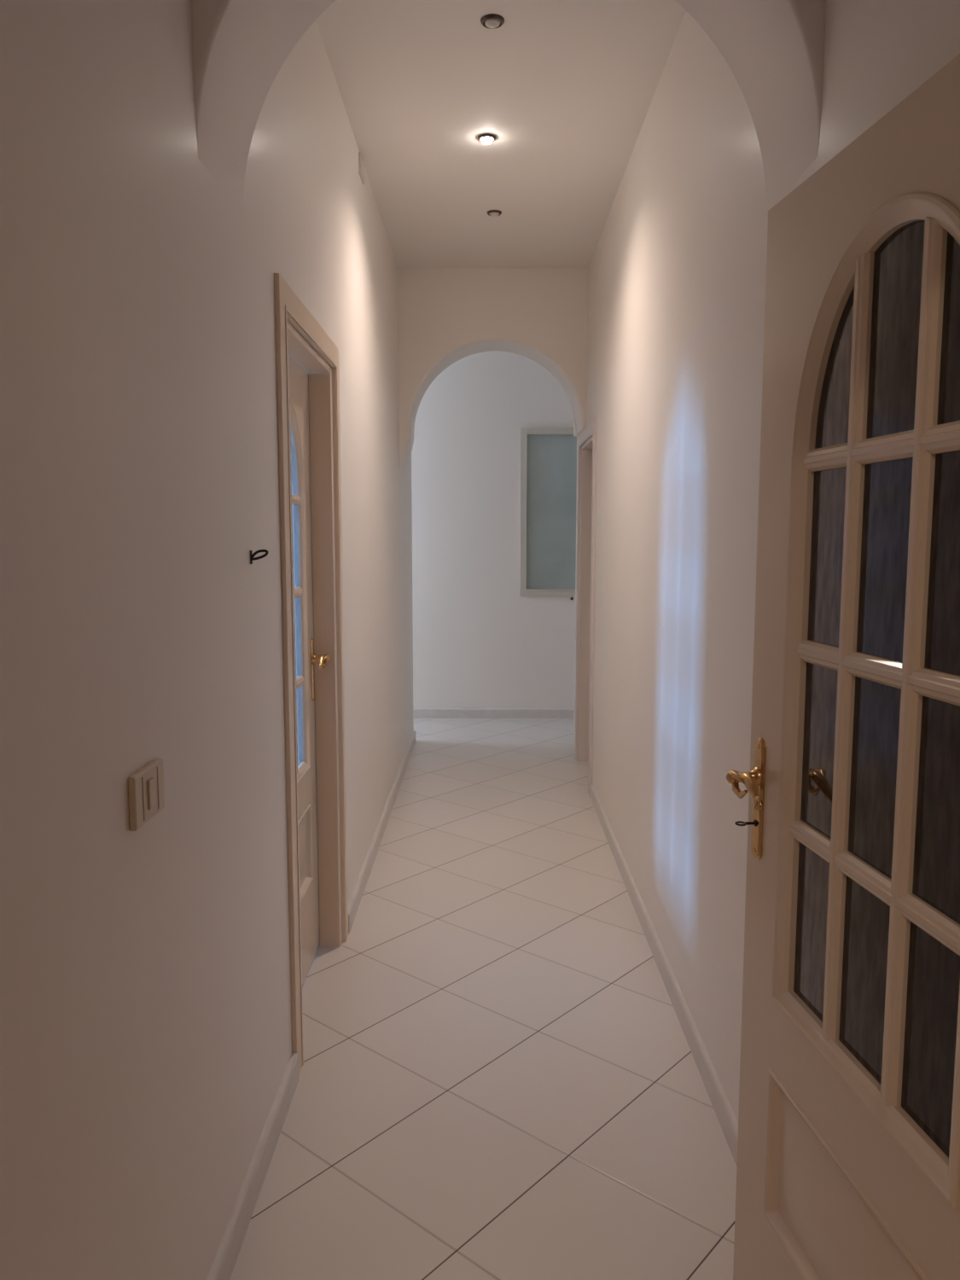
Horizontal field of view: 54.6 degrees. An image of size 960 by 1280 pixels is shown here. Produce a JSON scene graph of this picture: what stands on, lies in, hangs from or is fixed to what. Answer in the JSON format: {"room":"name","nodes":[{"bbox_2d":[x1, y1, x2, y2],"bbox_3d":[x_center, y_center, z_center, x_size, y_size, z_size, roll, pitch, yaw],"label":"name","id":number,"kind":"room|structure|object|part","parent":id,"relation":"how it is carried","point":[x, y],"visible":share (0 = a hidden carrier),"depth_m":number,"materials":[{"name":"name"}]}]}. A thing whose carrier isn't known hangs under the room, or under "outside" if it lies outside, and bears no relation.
{"room":"home hallway","nodes":[
{"label":"home hallway","id":0,"kind":"room"},
{"bbox_2d":[0,0,413,1279],"bbox_3d":[-0.574,-0.467,3.700,0.140,3.070,5.850,0,6,0],"label":"wall","id":1,"kind":"structure","parent":0,"point":[146,1049],"depth_m":1.48,"materials":[{"name":"paint"}]},
{"bbox_2d":[128,758,164,831],"bbox_3d":[-0.513,0.237,1.439,0.014,0.082,0.124,0,6,0],"label":"light switch","id":2,"kind":"object","parent":1,"relation":"attached to","point":[146,793],"visible":1,"depth_m":1.42,"materials":[{"name":"beige plastic"}]},
{"bbox_2d":[206,1052,298,1279],"bbox_3d":[-0.510,1.254,1.752,0.017,0.080,1.598,0,6,0],"label":"baseboard","id":3,"kind":"structure","parent":1,"relation":"attached to","point":[224,1263],"depth_m":2.08,"materials":[{"name":"tile"}]},
{"bbox_2d":[250,549,268,564],"bbox_3d":[-0.496,-0.187,2.091,0.041,0.033,0.012,0,6,0],"label":"wall hook","id":4,"kind":"object","parent":1,"relation":"attached to","point":[252,555],"visible":1,"depth_m":2.09,"materials":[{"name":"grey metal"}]},
{"bbox_3d":[-0.514,-0.186,2.091,0.003,0.031,0.012,0,6,0],"label":"plate","id":5,"kind":"part","parent":4,"relation":"part of","materials":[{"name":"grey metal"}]},
{"bbox_2d":[273,273,348,1074],"bbox_3d":[-0.591,0.093,2.905,0.193,2.132,0.948,0,6,0],"label":"door","id":6,"kind":"structure","parent":1,"relation":"in","point":[304,397],"depth_m":3.15,"materials":[{"name":"beige wood"}]},
{"bbox_3d":[-0.603,-0.139,2.856,0.001,1.162,0.444,0,6,0],"label":"glass","id":7,"kind":"part","parent":6,"relation":"part of","materials":[{"name":"glass"}]},
{"bbox_3d":[-0.603,-0.140,2.856,0.049,1.217,0.506,0,6,0],"label":"glazing moulding","id":8,"kind":"part","parent":6,"relation":"part of","materials":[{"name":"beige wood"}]},
{"bbox_3d":[-0.603,0.724,2.952,0.047,0.268,0.506,0,6,0],"label":"panel","id":9,"kind":"part","parent":6,"relation":"part of","materials":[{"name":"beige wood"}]},
{"bbox_3d":[-0.601,0.103,3.220,0.055,0.219,0.035,0,6,0],"label":"handle plate","id":10,"kind":"part","parent":6,"relation":"part of","materials":[{"name":"gold metal"}]},
{"bbox_3d":[-0.601,0.074,3.164,0.170,0.048,0.138,0,6,0],"label":"lever handle","id":11,"kind":"part","parent":6,"relation":"part of","materials":[{"name":"gold metal"}]},
{"bbox_2d":[358,152,364,184],"bbox_3d":[-0.496,-1.980,3.909,0.010,0.084,0.120,0,6,0],"label":"cover plate","id":12,"kind":"object","parent":1,"relation":"attached to","point":[361,165],"visible":1,"depth_m":3.87,"materials":[{"name":"beige paint"}]},
{"bbox_2d":[348,730,415,933],"bbox_3d":[-0.486,0.878,5.130,0.017,0.080,3.305,0,6,0],"label":"baseboard","id":13,"kind":"structure","parent":1,"relation":"attached to","point":[353,904],"depth_m":4.38,"materials":[{"name":"tile"}]},
{"bbox_2d":[229,717,736,1279],"bbox_3d":[-0.881,1.221,2.859,6.200,0.100,10.600,0,6,0],"label":"floor","id":14,"kind":"structure","parent":0,"point":[500,1079],"depth_m":2.59,"materials":[{"name":"tile"}]},
{"bbox_2d":[411,351,575,708],"bbox_3d":[-0.647,-0.896,7.552,4.600,3.070,0.140,0,6,0],"label":"wall","id":15,"kind":"structure","parent":0,"point":[478,642],"depth_m":7.50,"materials":[{"name":"paint"}]},
{"bbox_2d":[413,708,574,718],"bbox_3d":[-0.672,0.598,7.639,4.070,0.080,0.017,0,6,0],"label":"baseboard","id":16,"kind":"structure","parent":15,"relation":"attached to","point":[417,712],"depth_m":7.62,"materials":[{"name":"tile"}]},
{"bbox_2d":[519,427,576,595],"bbox_3d":[0.653,-1.020,7.441,0.664,1.330,0.036,0,6,0],"label":"window","id":17,"kind":"structure","parent":15,"relation":"in","point":[548,455],"depth_m":7.45,"materials":[{"name":"grey glass"}]},
{"bbox_2d":[397,267,588,472],"bbox_3d":[0.079,-1.612,5.792,1.155,1.258,0.370,0,6,0],"label":"wall","id":18,"kind":"structure","parent":0,"point":[447,316],"depth_m":5.58,"materials":[{"name":"paint"}]},
{"bbox_2d":[315,0,686,267],"bbox_3d":[-0.881,-1.930,2.508,6.200,0.100,10.600,0,6,0],"label":"ceiling","id":19,"kind":"structure","parent":0,"point":[565,90],"depth_m":3.52,"materials":[{"name":"paint"}]},
{"bbox_2d":[477,133,495,144],"bbox_3d":[0.028,-2.003,3.732,0.074,0.024,0.074,0,6,0],"label":"recessed light","id":20,"kind":"object","parent":19,"relation":"in","point":[486,138],"visible":1,"depth_m":3.71,"materials":[{"name":"grey metal"}]},
{"bbox_2d":[480,13,504,29],"bbox_3d":[0.039,-1.913,2.886,0.074,0.016,0.074,0,6,0],"label":"recessed light","id":21,"kind":"object","parent":19,"relation":"in","point":[491,20],"visible":1,"depth_m":2.87,"materials":[{"name":"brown metal"}]},
{"bbox_2d":[487,209,501,216],"bbox_3d":[0.071,-2.104,4.595,0.074,0.016,0.074,0,6,0],"label":"recessed light","id":22,"kind":"object","parent":19,"relation":"in","point":[491,212],"visible":1,"depth_m":4.58,"materials":[{"name":"grey metal"}]},
{"bbox_2d":[191,0,826,216],"bbox_3d":[0.051,-1.190,1.829,1.195,1.220,0.340,0,6,0],"label":"arch","id":23,"kind":"object","parent":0,"point":[773,49],"visible":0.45,"depth_m":1.82,"materials":[{"name":"paint"}]},
{"bbox_2d":[562,387,578,437],"bbox_3d":[0.082,-1.657,6.144,1.155,1.245,0.100,0,6,0],"label":"wall","id":24,"kind":"structure","parent":0,"point":[568,400],"depth_m":6.13,"materials":[{"name":"paint"}]},
{"bbox_2d":[573,0,959,1122],"bbox_3d":[0.700,-0.449,3.537,0.140,3.070,5.540,0,6,0],"label":"wall","id":25,"kind":"structure","parent":0,"point":[677,277],"depth_m":2.76,"materials":[{"name":"paint"}]},
{"bbox_2d":[571,739,574,756],"bbox_3d":[0.642,0.741,6.357,0.013,0.080,0.200,0,6,0],"label":"baseboard","id":26,"kind":"structure","parent":25,"relation":"attached to","point":[573,741],"depth_m":6.36,"materials":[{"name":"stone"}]},
{"bbox_2d":[574,418,597,796],"bbox_3d":[0.739,-0.211,5.671,0.220,2.125,0.932,0,6,0],"label":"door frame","id":27,"kind":"structure","parent":25,"relation":"in","point":[587,439],"depth_m":6.00,"materials":[{"name":"white wood"}]},
{"bbox_2d":[590,784,738,1164],"bbox_3d":[0.619,1.101,3.127,0.013,0.080,4.380,0,6,0],"label":"baseboard","id":28,"kind":"structure","parent":25,"relation":"attached to","point":[727,1120],"depth_m":2.87,"materials":[{"name":"tile"}]},
{"bbox_2d":[726,53,959,1279],"bbox_3d":[0.060,0.318,1.202,1.108,2.062,0.980,0,6,0],"label":"door","id":29,"kind":"structure","parent":25,"relation":"in","point":[848,1165],"depth_m":1.32,"materials":[{"name":"beige wood"}]},
{"bbox_3d":[0.517,0.250,1.582,0.170,0.048,0.138,-1,6,-7],"label":"lever handle","id":30,"kind":"part","parent":29,"relation":"part of","materials":[{"name":"gold metal"}]},
{"bbox_2d":[734,819,756,826],"bbox_3d":[0.467,0.323,1.637,0.038,0.012,0.021,-1,6,-7],"label":"key","id":31,"kind":"object","parent":29,"relation":"in","point":[754,823],"visible":1,"depth_m":1.64,"materials":[{"name":"grey metal"}]},
{"bbox_3d":[0.511,0.279,1.637,0.055,0.219,0.035,-1,6,-7],"label":"handle plate","id":32,"kind":"part","parent":29,"relation":"part of","materials":[{"name":"gold metal"}]},
{"bbox_3d":[0.549,0.900,1.371,0.047,0.268,0.506,-1,6,-7],"label":"panel","id":33,"kind":"part","parent":29,"relation":"part of","materials":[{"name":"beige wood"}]},
{"bbox_3d":[0.549,0.036,1.275,0.049,1.217,0.506,-1,6,-7],"label":"glazing moulding","id":34,"kind":"part","parent":29,"relation":"part of","materials":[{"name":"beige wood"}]},
{"bbox_3d":[0.549,0.037,1.275,0.001,1.162,0.444,-1,6,-7],"label":"glass","id":35,"kind":"part","parent":29,"relation":"part of","materials":[{"name":"glass"}]}
]}

